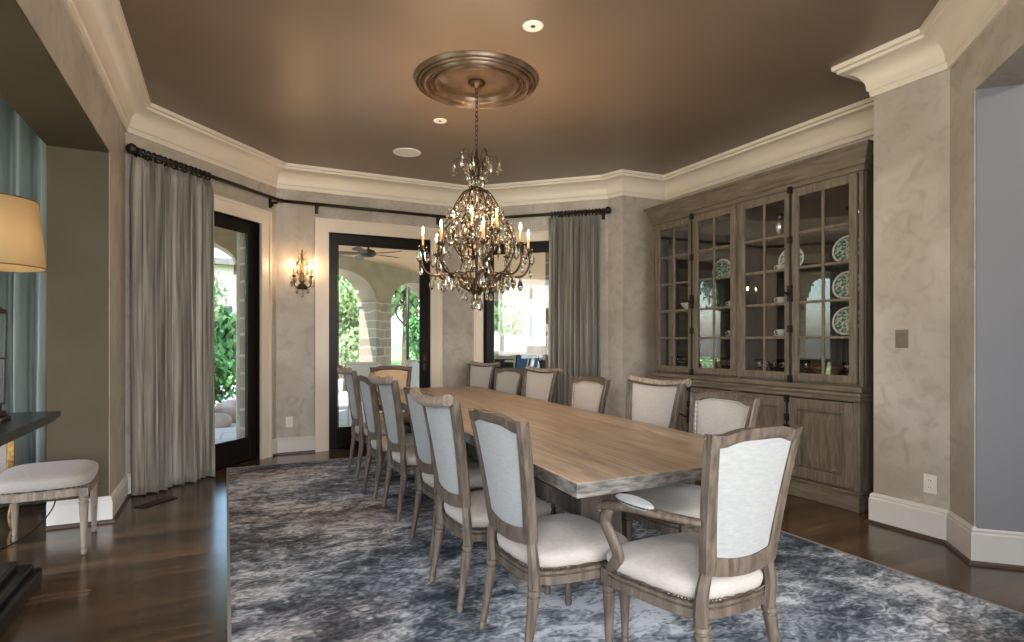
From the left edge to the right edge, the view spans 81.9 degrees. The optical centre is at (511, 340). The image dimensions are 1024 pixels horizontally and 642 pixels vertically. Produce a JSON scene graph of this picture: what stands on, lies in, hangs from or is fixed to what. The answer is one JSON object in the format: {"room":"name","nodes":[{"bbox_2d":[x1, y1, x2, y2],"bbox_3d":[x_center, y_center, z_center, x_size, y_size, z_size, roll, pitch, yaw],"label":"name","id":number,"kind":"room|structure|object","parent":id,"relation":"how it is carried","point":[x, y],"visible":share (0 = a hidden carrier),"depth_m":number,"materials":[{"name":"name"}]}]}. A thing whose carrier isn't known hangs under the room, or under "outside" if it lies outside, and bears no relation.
{"room":"dining room","nodes":[
{"label":"dining room","id":0,"kind":"room"},
{"bbox_2d":[0,0,124,501],"bbox_3d":[-1.541,-0.418,1.042,0.362,3.437,8.520,0,0,-26],"label":"wall","id":1,"kind":"structure","parent":0,"point":[31,83],"depth_m":4.13,"materials":[{"name":"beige paint"}]},
{"bbox_2d":[46,473,130,525],"bbox_3d":[-3.039,1.208,4.686,0.354,0.185,1.251,0,0,0],"label":"baseboard","id":2,"kind":"structure","parent":1,"relation":"attached to","point":[64,511],"depth_m":4.17,"materials":[{"name":"grey paint"}]},
{"bbox_2d":[45,493,134,529],"bbox_3d":[-3.012,1.289,4.671,0.368,0.022,1.264,0,0,1],"label":"trim","id":3,"kind":"structure","parent":1,"relation":"attached to","point":[126,500],"depth_m":4.19,"materials":[{"name":"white wood"}]},
{"bbox_2d":[62,0,1011,208],"bbox_3d":[0.823,-1.862,3.090,5.680,0.250,9.640,0,0,-26],"label":"trim","id":4,"kind":"structure","parent":1,"relation":"attached to","point":[952,27],"depth_m":5.36,"materials":[{"name":"beige paint"}]},
{"bbox_2d":[125,132,275,473],"bbox_3d":[-3.106,-0.418,5.822,0.300,3.437,2.227,0,0,16],"label":"wall","id":5,"kind":"structure","parent":0,"point":[222,189],"depth_m":5.88,"materials":[{"name":"paint"}]},
{"bbox_2d":[214,211,259,471],"bbox_3d":[-3.038,0.009,6.020,0.319,2.581,0.997,0,0,16],"label":"door","id":6,"kind":"structure","parent":5,"relation":"in","point":[246,449],"depth_m":6.42,"materials":[{"name":"black wood"}]},
{"bbox_2d":[214,194,271,458],"bbox_3d":[-2.884,-0.068,5.975,0.040,2.735,1.305,0,0,16],"label":"trim","id":7,"kind":"structure","parent":5,"relation":"attached to","point":[223,205],"depth_m":6.49,"materials":[{"name":"beige paint"}]},
{"bbox_2d":[215,379,404,443],"bbox_3d":[-2.054,1.419,15.677,22.000,0.159,24.000,0,0,-26],"label":"floor","id":8,"kind":"structure","parent":0,"point":[223,434],"depth_m":9.88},
{"bbox_2d":[214,270,229,328],"bbox_3d":[-7.511,-1.323,12.158,3.364,5.653,3.617,0,0,-14],"label":"tree","id":9,"kind":"object","parent":8,"relation":"on","point":[216,287],"visible":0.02,"depth_m":13.09,"materials":[{"name":"green plant"}]},
{"bbox_2d":[215,412,232,427],"bbox_3d":[-4.566,1.257,9.185,0.395,0.273,0.314,0,0,-26],"label":"boulder","id":10,"kind":"object","parent":8,"relation":"on","point":[221,419],"visible":0.51,"depth_m":9.10,"materials":[{"name":"stone"}]},
{"bbox_2d":[214,304,235,390],"bbox_3d":[-7.227,0.274,15.762,2.146,2.462,2.161,0,0,-21],"label":"shrub","id":11,"kind":"object","parent":8,"relation":"on","point":[225,334],"visible":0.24,"depth_m":15.02,"materials":[{"name":"green plant"}]},
{"bbox_2d":[215,352,235,404],"bbox_3d":[-5.701,0.634,10.512,1.821,1.745,1.614,0,0,3],"label":"shrub","id":12,"kind":"object","parent":8,"relation":"on","point":[222,372],"visible":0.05,"depth_m":10.63,"materials":[{"name":"green plant"}]},
{"bbox_2d":[214,226,236,433],"bbox_3d":[-6.460,-0.190,7.146,6.860,3.059,0.580,0,0,-26],"label":"stone archway","id":13,"kind":"object","parent":8,"relation":"on","point":[225,239],"visible":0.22,"depth_m":8.13,"materials":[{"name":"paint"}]},
{"bbox_2d":[215,399,235,422],"bbox_3d":[-4.609,1.192,9.774,0.656,0.457,0.479,0,0,-26],"label":"boulder","id":14,"kind":"object","parent":8,"relation":"on","point":[228,407],"visible":0.2,"depth_m":9.57,"materials":[{"name":"stone"}]},
{"bbox_2d":[339,276,358,390],"bbox_3d":[-4.385,-0.136,15.628,1.733,3.280,2.112,0,0,-26],"label":"young tree","id":15,"kind":"object","parent":8,"relation":"on","point":[348,297],"visible":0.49,"depth_m":15.02,"materials":[{"name":"green plant"}]},
{"bbox_2d":[346,362,381,425],"bbox_3d":[-2.221,0.832,9.200,0.576,1.020,0.719,0,0,3],"label":"patio chair","id":16,"kind":"object","parent":8,"relation":"on","point":[362,368],"visible":0.17,"depth_m":8.86,"materials":[{"name":"grey"}]},
{"bbox_2d":[347,364,378,395],"bbox_3d":[-2.234,0.596,8.937,0.480,0.497,0.194,0,0,3],"label":"cushion","id":17,"kind":"object","parent":16,"relation":"on","point":[361,369],"depth_m":8.85,"materials":[{"name":"grey fabric"}]},
{"bbox_2d":[339,255,418,365],"bbox_3d":[-3.122,-0.190,13.477,0.530,3.059,6.600,0,0,19],"label":"arcade","id":18,"kind":"object","parent":8,"relation":"on","point":[375,284],"visible":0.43,"depth_m":13.19,"materials":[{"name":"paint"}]},
{"bbox_2d":[379,360,418,412],"bbox_3d":[-1.844,0.832,10.161,0.719,1.020,0.576,0,0,35],"label":"patio chair","id":19,"kind":"object","parent":8,"relation":"on","point":[414,363],"visible":0.16,"depth_m":9.90,"materials":[{"name":"grey"}]},
{"bbox_2d":[408,362,418,387],"bbox_3d":[-1.630,0.596,10.008,0.194,0.497,0.480,0,0,35],"label":"cushion","id":20,"kind":"object","parent":19,"relation":"on","point":[415,365],"depth_m":9.91,"materials":[{"name":"grey fabric"}]},
{"bbox_2d":[395,286,408,360],"bbox_3d":[-3.302,-0.300,17.962,0.530,3.600,0.280,0,0,-26],"label":"lamp post","id":21,"kind":"object","parent":8,"relation":"on","point":[406,325],"visible":0.72,"depth_m":17.98,"materials":[{"name":"black metal"}]},
{"bbox_2d":[403,314,418,359],"bbox_3d":[-2.926,0.310,19.867,1.556,2.387,1.711,0,0,-36],"label":"shrub","id":22,"kind":"object","parent":8,"relation":"on","point":[413,321],"visible":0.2,"depth_m":19.54,"materials":[{"name":"green plant"}]},
{"bbox_2d":[494,351,525,368],"bbox_3d":[0.184,0.815,15.875,2.800,1.050,0.840,0,0,0],"label":"countertop","id":23,"kind":"structure","parent":8,"relation":"on","point":[499,356],"depth_m":15.51,"materials":[{"name":"stone"}]},
{"bbox_2d":[494,351,525,353],"bbox_3d":[0.184,0.325,15.875,2.800,0.069,0.840,0,0,0],"label":"countertop","id":24,"kind":"structure","parent":23,"relation":"on","point":[495,352],"depth_m":15.46,"materials":[{"name":"grey"}]},
{"bbox_2d":[494,299,530,350],"bbox_3d":[-0.499,-0.918,24.023,3.161,4.843,2.833,0,0,43],"label":"tree","id":25,"kind":"object","parent":8,"relation":"on","point":[507,311],"visible":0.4,"depth_m":23.39,"materials":[{"name":"green plant"}]},
{"bbox_2d":[494,289,544,301],"bbox_3d":[0.214,-0.190,19.918,3.680,3.059,0.480,0,0,-2],"label":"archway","id":26,"kind":"object","parent":8,"relation":"on","point":[532,294],"visible":0.1,"depth_m":19.73,"materials":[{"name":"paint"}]},
{"bbox_2d":[504,346,544,395],"bbox_3d":[0.785,0.702,13.806,1.900,1.157,0.654,0,0,3],"label":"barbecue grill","id":27,"kind":"object","parent":8,"relation":"on","point":[530,350],"visible":0.18,"depth_m":13.59,"materials":[{"name":"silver metal"}]},
{"bbox_2d":[526,346,544,359],"bbox_3d":[0.787,0.289,13.833,0.900,0.332,0.596,0,0,3],"label":"hood","id":28,"kind":"object","parent":27,"relation":"attached to","point":[530,350],"depth_m":13.61,"materials":[{"name":"metal"}]},
{"bbox_2d":[515,355,538,369],"bbox_3d":[0.254,0.832,12.736,0.576,1.020,0.719,0,0,17],"label":"patio chair","id":29,"kind":"object","parent":8,"relation":"on","point":[521,360],"visible":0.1,"depth_m":12.98,"materials":[{"name":"blue fabric"}]},
{"bbox_2d":[229,351,416,381],"bbox_3d":[2.573,1.550,29.041,90.000,0.100,110.000,0,0,-26],"label":"ground","id":30,"kind":"structure","parent":0,"point":[396,356],"depth_m":49.17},
{"bbox_2d":[214,257,358,364],"bbox_3d":[-13.058,-1.250,33.351,11.300,5.500,6.800,0,0,-34],"label":"house","id":31,"kind":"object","parent":30,"relation":"on","point":[224,265],"visible":0.02,"depth_m":29.02,"materials":[{"name":"stone"}]},
{"bbox_2d":[339,275,348,378],"bbox_3d":[-5.989,-1.874,20.556,4.207,6.754,3.803,0,0,-29],"label":"tree","id":32,"kind":"object","parent":30,"relation":"on","point":[340,353],"visible":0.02,"depth_m":20.61,"materials":[{"name":"green plant"}]},
{"bbox_2d":[391,285,418,365],"bbox_3d":[-4.835,-1.887,25.672,4.987,6.781,4.167,0,0,-26],"label":"tree","id":33,"kind":"object","parent":30,"relation":"on","point":[399,298],"visible":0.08,"depth_m":25.41,"materials":[{"name":"green plant"}]},
{"bbox_2d":[494,299,544,350],"bbox_3d":[3.279,-3.100,41.168,17.000,9.200,9.000,0,0,-6],"label":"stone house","id":34,"kind":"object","parent":30,"relation":"on","point":[533,334],"visible":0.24,"depth_m":36.91,"materials":[{"name":"stone"}]},
{"bbox_2d":[276,188,471,437],"bbox_3d":[-1.678,-0.418,7.390,2.664,3.437,0.321,0,0,-26],"label":"wall","id":35,"kind":"structure","parent":0,"point":[295,223],"depth_m":6.88,"materials":[{"name":"paint"}]},
{"bbox_2d":[272,436,314,455],"bbox_3d":[-2.521,1.208,6.787,0.486,0.185,0.075,0,0,-34],"label":"baseboard","id":36,"kind":"structure","parent":35,"relation":"attached to","point":[305,443],"depth_m":6.78,"materials":[{"name":"grey paint"}]},
{"bbox_2d":[273,450,314,455],"bbox_3d":[-2.504,1.289,6.772,0.468,0.022,0.067,0,0,-33],"label":"trim","id":37,"kind":"structure","parent":35,"relation":"attached to","point":[308,451],"depth_m":6.77,"materials":[{"name":"brown wood"}]},
{"bbox_2d":[291,249,313,296],"bbox_3d":[-2.415,-0.777,6.794,0.262,0.565,0.144,0,0,-26],"label":"wall sconce","id":38,"kind":"object","parent":35,"relation":"attached to","point":[302,278],"visible":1,"depth_m":6.78,"materials":[{"name":"brown metal"}]},
{"bbox_2d":[125,143,610,224],"bbox_3d":[-1.263,-1.553,6.567,4.938,0.136,1.554,0,0,-26],"label":"curtain rod","id":39,"kind":"object","parent":35,"relation":"attached to","point":[131,148],"visible":0.84,"depth_m":6.83,"materials":[{"name":"brown metal"}]},
{"bbox_2d":[130,147,214,495],"bbox_3d":[-2.993,-0.160,5.263,0.198,2.896,0.837,0,0,16],"label":"curtain","id":40,"kind":"object","parent":39,"relation":"hanging from","point":[172,239],"visible":1,"depth_m":5.19,"materials":[{"name":"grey fabric"}]},
{"bbox_2d":[548,208,600,405],"bbox_3d":[0.766,-0.160,7.249,0.668,2.896,0.187,0,0,18],"label":"curtain","id":41,"kind":"object","parent":39,"relation":"hanging from","point":[574,335],"visible":0.8,"depth_m":7.24,"materials":[{"name":"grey fabric"}]},
{"bbox_2d":[315,217,442,451],"bbox_3d":[-1.600,-0.068,7.238,1.565,2.735,0.040,0,0,-26],"label":"trim","id":42,"kind":"structure","parent":35,"relation":"attached to","point":[323,226],"depth_m":6.94,"materials":[{"name":"beige paint"}]},
{"bbox_2d":[329,232,429,449],"bbox_3d":[-1.671,0.009,7.382,1.257,2.581,0.319,0,0,-26],"label":"door","id":43,"kind":"structure","parent":35,"relation":"in","point":[339,437],"depth_m":7.12,"materials":[{"name":"black wood"}]},
{"bbox_2d":[339,245,544,288],"bbox_3d":[-2.168,-1.790,13.621,16.000,0.140,14.000,0,0,-26],"label":"ceiling","id":44,"kind":"structure","parent":0,"point":[407,260],"depth_m":13.18,"materials":[{"name":"brown paint"}]},
{"bbox_2d":[339,247,401,258],"bbox_3d":[-2.291,-1.532,9.580,1.204,0.375,1.145,0,0,41],"label":"ceiling fan","id":45,"kind":"object","parent":44,"relation":"hanging from","point":[362,253],"visible":0.77,"depth_m":9.46,"materials":[{"name":"black metal"}]},
{"bbox_2d":[0,447,1023,641],"bbox_3d":[-0.236,1.360,2.603,10.350,0.120,10.190,0,0,-26],"label":"floor","id":46,"kind":"structure","parent":0,"point":[158,572],"depth_m":3.44,"materials":[{"name":"brown wood"}]},
{"bbox_2d":[0,440,14,529],"bbox_3d":[-3.758,0.957,4.081,0.524,0.699,0.524,0,0,-39],"label":"chair","id":47,"kind":"object","parent":46,"relation":"on","point":[7,451],"visible":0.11,"depth_m":4.03,"materials":[{"name":"brown wood"}]},
{"bbox_2d":[0,499,56,549],"bbox_3d":[-3.224,1.118,3.501,0.053,0.362,1.188,0,0,12],"label":"power cord","id":48,"kind":"object","parent":46,"relation":"on","point":[55,499],"visible":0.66,"depth_m":3.88,"materials":[{"name":"black plastic"}]},
{"bbox_2d":[0,411,60,637],"bbox_3d":[-2.609,0.850,2.563,0.764,0.900,1.430,0,0,-26],"label":"console table","id":49,"kind":"object","parent":46,"relation":"on","point":[18,583],"visible":1,"depth_m":2.88,"materials":[{"name":"black wood"}]},
{"bbox_2d":[0,192,47,421],"bbox_3d":[-2.596,-0.152,2.919,0.472,1.103,0.472,0,0,-26],"label":"table lamp","id":50,"kind":"object","parent":49,"relation":"on","point":[22,250],"visible":1,"depth_m":2.89,"materials":[{"name":"beige fabric"}]},
{"bbox_2d":[0,459,98,554],"bbox_3d":[-2.911,1.044,3.705,0.504,0.511,0.603,0,0,-29],"label":"upholstered stool","id":51,"kind":"object","parent":46,"relation":"on","point":[40,481],"visible":0.99,"depth_m":3.57,"materials":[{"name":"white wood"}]},
{"bbox_2d":[0,459,98,494],"bbox_3d":[-2.911,0.839,3.705,0.499,0.100,0.598,0,0,-29],"label":"seat cushion","id":52,"kind":"object","parent":51,"relation":"on","point":[66,476],"depth_m":3.53,"materials":[{"name":"fabric"}]},
{"bbox_2d":[133,496,177,508],"bbox_3d":[-2.852,1.295,4.729,0.100,0.008,0.320,0,0,16],"label":"floor vent","id":53,"kind":"object","parent":46,"relation":"in","point":[168,498],"visible":1,"depth_m":4.71,"materials":[{"name":"black metal"}]},
{"bbox_2d":[226,456,1023,641],"bbox_3d":[-0.199,1.290,4.278,3.364,0.018,5.294,0,0,-26],"label":"area rug","id":54,"kind":"object","parent":46,"relation":"on","point":[311,556],"visible":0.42,"depth_m":3.02,"materials":[{"name":"fabric"}]},
{"bbox_2d":[337,365,410,477],"bbox_3d":[-1.351,0.765,5.780,0.674,1.038,0.510,0,0,-26],"label":"dining chair","id":55,"kind":"object","parent":54,"relation":"on","point":[358,427],"visible":0.73,"depth_m":5.56,"materials":[{"name":"brown wood"}]},
{"bbox_2d":[355,421,409,434],"bbox_3d":[-1.280,0.850,5.815,0.501,0.108,0.486,0,0,-26],"label":"seat cushion","id":56,"kind":"object","parent":55,"relation":"on","point":[360,427],"depth_m":5.61,"materials":[{"name":"fabric"}]},
{"bbox_2d":[357,375,415,501],"bbox_3d":[-0.981,0.787,4.994,0.628,0.994,0.504,0,0,-26],"label":"dining chair","id":57,"kind":"object","parent":54,"relation":"on","point":[376,444],"visible":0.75,"depth_m":4.77,"materials":[{"name":"brown wood"}]},
{"bbox_2d":[371,433,413,451],"bbox_3d":[-0.932,0.850,5.017,0.501,0.108,0.486,0,0,-26],"label":"seat cushion","id":58,"kind":"object","parent":57,"relation":"on","point":[378,443],"depth_m":4.82,"materials":[{"name":"fabric"}]},
{"bbox_2d":[370,365,411,459],"bbox_3d":[-1.331,0.787,6.652,0.655,0.994,0.638,0,0,-18],"label":"armchair","id":59,"kind":"object","parent":54,"relation":"on","point":[402,374],"visible":0.19,"depth_m":6.89,"materials":[{"name":"fabric"}]},
{"bbox_2d":[380,412,409,422],"bbox_3d":[-1.317,0.850,6.599,0.538,0.108,0.501,0,0,-18],"label":"seat cushion","id":60,"kind":"object","parent":59,"relation":"on","point":[406,419],"depth_m":6.41,"materials":[{"name":"beige fabric"}]},
{"bbox_2d":[368,372,416,521],"bbox_3d":[-0.718,0.765,4.463,0.674,1.038,0.510,0,0,-27],"label":"dining chair","id":61,"kind":"object","parent":54,"relation":"on","point":[401,458],"visible":0.66,"depth_m":4.24,"materials":[{"name":"brown wood"}]},
{"bbox_2d":[392,445,416,464],"bbox_3d":[-0.647,0.850,4.499,0.501,0.108,0.486,0,0,-27],"label":"seat cushion","id":62,"kind":"object","parent":61,"relation":"on","point":[400,456],"depth_m":4.27,"materials":[{"name":"fabric"}]},
{"bbox_2d":[403,387,483,557],"bbox_3d":[-0.358,0.787,3.768,0.628,0.994,0.504,0,0,-26],"label":"dining chair","id":63,"kind":"object","parent":54,"relation":"on","point":[425,476],"visible":0.48,"depth_m":3.64,"materials":[{"name":"brown wood"}]},
{"bbox_2d":[422,462,482,488],"bbox_3d":[-0.309,0.850,3.791,0.501,0.108,0.486,0,0,-26],"label":"seat cushion","id":64,"kind":"object","parent":63,"relation":"on","point":[428,478],"depth_m":3.62,"materials":[{"name":"fabric"}]},
{"bbox_2d":[410,387,552,613],"bbox_3d":[-0.155,0.765,3.053,0.674,1.038,0.510,0,0,-27],"label":"dining chair","id":65,"kind":"object","parent":54,"relation":"on","point":[463,512],"visible":0.73,"depth_m":2.86,"materials":[{"name":"brown wood"}]},
{"bbox_2d":[444,490,551,528],"bbox_3d":[-0.084,0.850,3.088,0.501,0.108,0.486,0,0,-27],"label":"seat cushion","id":66,"kind":"object","parent":65,"relation":"on","point":[473,515],"depth_m":2.91,"materials":[{"name":"fabric"}]},
{"bbox_2d":[466,361,499,388],"bbox_3d":[-0.530,0.765,6.819,0.674,1.038,0.510,0,0,-44],"label":"dining chair","id":67,"kind":"object","parent":54,"relation":"on","point":[479,374],"visible":0.25,"depth_m":6.97,"materials":[{"name":"fabric"}]},
{"bbox_2d":[493,367,522,395],"bbox_3d":[-0.227,0.787,6.149,0.628,0.994,0.504,0,0,-38],"label":"dining chair","id":68,"kind":"object","parent":54,"relation":"on","point":[508,380],"visible":0.16,"depth_m":6.29,"materials":[{"name":"fabric"}]},
{"bbox_2d":[521,365,563,402],"bbox_3d":[0.083,0.765,5.473,0.674,1.038,0.510,0,0,-38],"label":"dining chair","id":69,"kind":"object","parent":54,"relation":"on","point":[537,383],"visible":0.23,"depth_m":5.60,"materials":[{"name":"beige fabric"}]},
{"bbox_2d":[468,408,629,641],"bbox_3d":[0.162,0.787,2.560,0.628,0.994,0.504,0,0,-28],"label":"dining chair","id":70,"kind":"object","parent":54,"relation":"on","point":[555,549],"visible":0.9,"depth_m":2.39,"materials":[{"name":"brown wood"}]},
{"bbox_2d":[497,513,627,567],"bbox_3d":[0.209,0.850,2.586,0.501,0.108,0.486,0,0,-28],"label":"seat cushion","id":71,"kind":"object","parent":70,"relation":"on","point":[564,540],"depth_m":2.41,"materials":[{"name":"fabric"}]},
{"bbox_2d":[551,376,610,513],"bbox_3d":[0.408,0.787,4.659,0.628,0.994,0.504,0,0,-30],"label":"dining chair","id":72,"kind":"object","parent":54,"relation":"on","point":[590,393],"visible":0.25,"depth_m":4.76,"materials":[{"name":"white fabric"}]},
{"bbox_2d":[376,386,793,590],"bbox_3d":[-0.084,0.904,4.484,1.183,0.759,4.537,0,0,-22],"label":"dining table","id":73,"kind":"object","parent":54,"relation":"on","point":[582,458],"visible":0.39,"depth_m":3.10,"materials":[{"name":"brown wood"}]},
{"bbox_2d":[622,375,690,535],"bbox_3d":[0.774,0.765,3.874,0.674,1.038,0.510,0,0,-35],"label":"dining chair","id":74,"kind":"object","parent":54,"relation":"on","point":[657,402],"visible":0.2,"depth_m":3.98,"materials":[{"name":"white fabric"}]},
{"bbox_2d":[623,391,760,541],"bbox_3d":[0.964,0.787,3.226,0.628,0.994,0.504,0,0,-26],"label":"dining chair","id":75,"kind":"object","parent":54,"relation":"on","point":[711,412],"visible":0.35,"depth_m":3.21,"materials":[{"name":"white fabric"}]},
{"bbox_2d":[626,483,700,518],"bbox_3d":[0.915,0.850,3.201,0.501,0.108,0.486,0,0,-26],"label":"seat cushion","id":76,"kind":"object","parent":75,"relation":"on","point":[682,499],"depth_m":3.08,"materials":[{"name":"fabric"}]},
{"bbox_2d":[596,425,802,641],"bbox_3d":[0.712,0.787,2.256,0.651,0.994,0.634,0,0,-27],"label":"armchair","id":77,"kind":"object","parent":54,"relation":"on","point":[726,568],"visible":1,"depth_m":2.07,"materials":[{"name":"brown wood"}]},
{"bbox_2d":[606,532,762,599],"bbox_3d":[0.690,0.850,2.306,0.529,0.108,0.501,0,0,-27],"label":"seat cushion","id":78,"kind":"object","parent":77,"relation":"on","point":[664,566],"depth_m":2.16,"materials":[{"name":"fabric"}]},
{"bbox_2d":[643,139,873,512],"bbox_3d":[2.319,-0.094,5.662,0.661,2.788,2.610,0,0,-26],"label":"china cabinet","id":79,"kind":"object","parent":46,"relation":"on","point":[834,462],"visible":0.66,"depth_m":5.29,"materials":[{"name":"brown wood"}]},
{"bbox_2d":[712,259,729,276],"bbox_3d":[2.241,-0.746,6.279,0.111,0.253,0.242,0,0,-32],"label":"plate","id":80,"kind":"object","parent":79,"relation":"in","point":[722,266],"visible":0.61,"depth_m":6.27,"materials":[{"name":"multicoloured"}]},
{"bbox_2d":[769,359,777,370],"bbox_3d":[2.399,0.254,5.408,0.076,0.160,0.076,0,0,-26],"label":"goblet","id":81,"kind":"object","parent":79,"relation":"in","point":[773,363],"visible":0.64,"depth_m":5.38,"materials":[{"name":"clear glass"}]},
{"bbox_2d":[774,213,783,234],"bbox_3d":[2.460,-1.040,5.419,0.100,0.240,0.100,0,0,-26],"label":"vase","id":82,"kind":"object","parent":79,"relation":"on","point":[779,224],"visible":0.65,"depth_m":5.39,"materials":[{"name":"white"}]},
{"bbox_2d":[778,249,803,265],"bbox_3d":[2.603,-0.746,5.488,0.111,0.253,0.242,0,0,-37],"label":"plate","id":83,"kind":"object","parent":79,"relation":"in","point":[781,258],"visible":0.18,"depth_m":5.54,"materials":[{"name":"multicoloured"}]},
{"bbox_2d":[808,365,842,374],"bbox_3d":[2.679,0.274,5.014,0.300,0.120,0.300,0,0,-26],"label":"bowl","id":84,"kind":"object","parent":79,"relation":"on","point":[816,369],"visible":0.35,"depth_m":4.92,"materials":[{"name":"brown"}]},
{"bbox_2d":[841,362,848,374],"bbox_3d":[2.706,0.254,4.775,0.076,0.160,0.076,0,0,-26],"label":"goblet","id":85,"kind":"object","parent":79,"relation":"in","point":[844,365],"visible":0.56,"depth_m":4.75,"materials":[{"name":"clear glass"}]},
{"bbox_2d":[832,306,858,335],"bbox_3d":[2.770,-0.155,4.869,0.111,0.253,0.242,0,0,-32],"label":"plate","id":86,"kind":"object","parent":79,"relation":"in","point":[840,321],"visible":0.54,"depth_m":4.89,"materials":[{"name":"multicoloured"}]},
{"bbox_2d":[832,271,858,297],"bbox_3d":[2.770,-0.451,4.869,0.111,0.253,0.242,0,0,-32],"label":"plate","id":87,"kind":"object","parent":79,"relation":"in","point":[840,286],"visible":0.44,"depth_m":4.89,"materials":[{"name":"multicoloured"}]},
{"bbox_2d":[832,235,858,260],"bbox_3d":[2.770,-0.746,4.869,0.111,0.253,0.242,0,0,-32],"label":"plate","id":88,"kind":"object","parent":79,"relation":"in","point":[840,251],"visible":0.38,"depth_m":4.90,"materials":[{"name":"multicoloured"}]},
{"bbox_2d":[119,0,938,184],"bbox_3d":[-0.236,-2.062,2.603,10.350,0.150,10.190,0,0,-26],"label":"ceiling","id":89,"kind":"structure","parent":0,"point":[662,87],"depth_m":4.37,"materials":[{"name":"brown paint"}]},
{"bbox_2d":[0,95,46,507],"bbox_3d":[-4.232,-0.350,4.380,1.310,3.241,0.192,0,0,-26],"label":"curtain","id":90,"kind":"object","parent":89,"relation":"hanging from","point":[23,155],"visible":0.59,"depth_m":4.60,"materials":[{"name":"teal fabric"}]},
{"bbox_2d":[393,148,420,156],"bbox_3d":[-1.108,-1.982,6.227,0.292,0.007,0.292,0,0,-26],"label":"ceiling speaker","id":91,"kind":"object","parent":89,"relation":"attached to","point":[405,152],"visible":1,"depth_m":6.22,"materials":[{"name":"beige"}]},
{"bbox_2d":[395,149,418,155],"bbox_3d":[-1.108,-1.984,6.227,0.254,0.005,0.254,0,0,-26],"label":"grille","id":92,"kind":"object","parent":91,"relation":"attached to","point":[400,152],"depth_m":6.22,"materials":[{"name":"beige"}]},
{"bbox_2d":[413,50,538,108],"bbox_3d":[-0.271,-1.956,4.513,0.956,0.062,0.956,0,0,-26],"label":"ceiling medallion","id":93,"kind":"object","parent":89,"relation":"attached to","point":[444,78],"visible":0.98,"depth_m":4.42,"materials":[{"name":"brown metal"}]},
{"bbox_2d":[416,79,534,310],"bbox_3d":[-0.250,-1.115,4.519,0.842,1.719,0.880,0,0,-26],"label":"chandelier","id":94,"kind":"object","parent":93,"relation":"hanging from","point":[480,246],"visible":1,"depth_m":4.43,"materials":[{"name":"brown metal"}]},
{"bbox_2d":[522,20,543,31],"bbox_3d":[0.132,-1.982,3.723,0.134,0.010,0.134,0,0,-26],"label":"recessed light","id":95,"kind":"object","parent":89,"relation":"in","point":[531,25],"visible":1,"depth_m":3.71,"materials":[{"name":"white"}]},
{"bbox_2d":[472,199,607,414],"bbox_3d":[0.353,-0.418,7.661,2.000,3.437,0.300,0,0,18],"label":"wall","id":96,"kind":"structure","parent":0,"point":[540,223],"depth_m":7.33,"materials":[{"name":"paint"}]},
{"bbox_2d":[474,230,548,362],"bbox_3d":[0.153,-0.043,7.548,1.365,2.685,0.040,0,0,18],"label":"trim","id":97,"kind":"structure","parent":96,"relation":"attached to","point":[535,236],"depth_m":7.73,"materials":[{"name":"beige paint"}]},
{"bbox_2d":[484,241,548,389],"bbox_3d":[0.203,0.019,7.700,1.117,2.561,0.319,0,0,18],"label":"door","id":98,"kind":"structure","parent":96,"relation":"in","point":[540,246],"depth_m":7.76,"materials":[{"name":"wood"}]},
{"bbox_2d":[545,252,548,368],"bbox_3d":[0.891,-0.185,7.942,0.800,3.050,0.430,0,0,18],"label":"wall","id":99,"kind":"structure","parent":0,"point":[546,253],"depth_m":7.86,"materials":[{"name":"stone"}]},
{"bbox_2d":[608,196,622,417],"bbox_3d":[1.283,-0.418,7.292,0.176,3.437,0.418,0,0,12],"label":"wall","id":100,"kind":"structure","parent":0,"point":[615,218],"depth_m":7.15,"materials":[{"name":"paint"}]},
{"bbox_2d":[623,196,665,417],"bbox_3d":[1.666,-0.418,7.386,0.889,3.437,0.313,0,0,-26],"label":"wall","id":101,"kind":"structure","parent":0,"point":[638,228],"depth_m":7.16,"materials":[{"name":"paint"}]},
{"bbox_2d":[666,135,873,201],"bbox_3d":[2.695,-0.418,6.012,0.261,3.437,3.642,0,0,-26],"label":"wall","id":102,"kind":"structure","parent":0,"point":[872,136],"depth_m":5.84,"materials":[{"name":"paint"}]},
{"bbox_2d":[874,43,975,526],"bbox_3d":[2.812,-0.418,3.742,0.376,3.437,1.022,0,0,-15],"label":"wall pier","id":103,"kind":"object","parent":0,"point":[925,129],"visible":0.43,"depth_m":3.90,"materials":[{"name":"paint"}]},
{"bbox_2d":[895,330,907,347],"bbox_3d":[2.663,-0.012,4.033,0.010,0.125,0.085,0,0,-26],"label":"light switch","id":104,"kind":"object","parent":103,"relation":"attached to","point":[901,336],"visible":1,"depth_m":4.03,"materials":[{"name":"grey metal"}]},
{"bbox_2d":[924,474,936,494],"bbox_3d":[2.744,0.942,3.872,0.009,0.122,0.078,0,0,-27],"label":"wall outlet","id":105,"kind":"object","parent":103,"relation":"attached to","point":[930,481],"visible":1,"depth_m":3.87,"materials":[{"name":"beige"}]},
{"bbox_2d":[869,492,1023,565],"bbox_3d":[2.921,1.192,3.634,0.632,0.215,1.379,0,0,-26],"label":"baseboard","id":106,"kind":"object","parent":103,"relation":"attached to","point":[984,545],"visible":0.76,"depth_m":3.69,"materials":[{"name":"grey paint"}]},
{"bbox_2d":[864,519,1023,570],"bbox_3d":[2.900,1.289,3.627,0.644,0.022,1.413,0,0,-26],"label":"trim","id":107,"kind":"object","parent":106,"relation":"attached to","point":[952,548],"visible":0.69,"depth_m":3.65,"materials":[{"name":"brown wood"}]},
{"bbox_2d":[974,0,1023,89],"bbox_3d":[2.514,-0.418,2.502,0.250,3.437,1.902,0,0,18],"label":"wall","id":108,"kind":"structure","parent":0,"point":[999,50],"depth_m":3.17,"materials":[{"name":"paint"}]},
{"bbox_2d":[976,84,1023,531],"bbox_3d":[3.128,-0.080,3.288,0.900,2.760,0.012,0,0,19],"label":"wall","id":109,"kind":"structure","parent":0,"point":[999,110],"depth_m":3.39,"materials":[{"name":"grey paint"}]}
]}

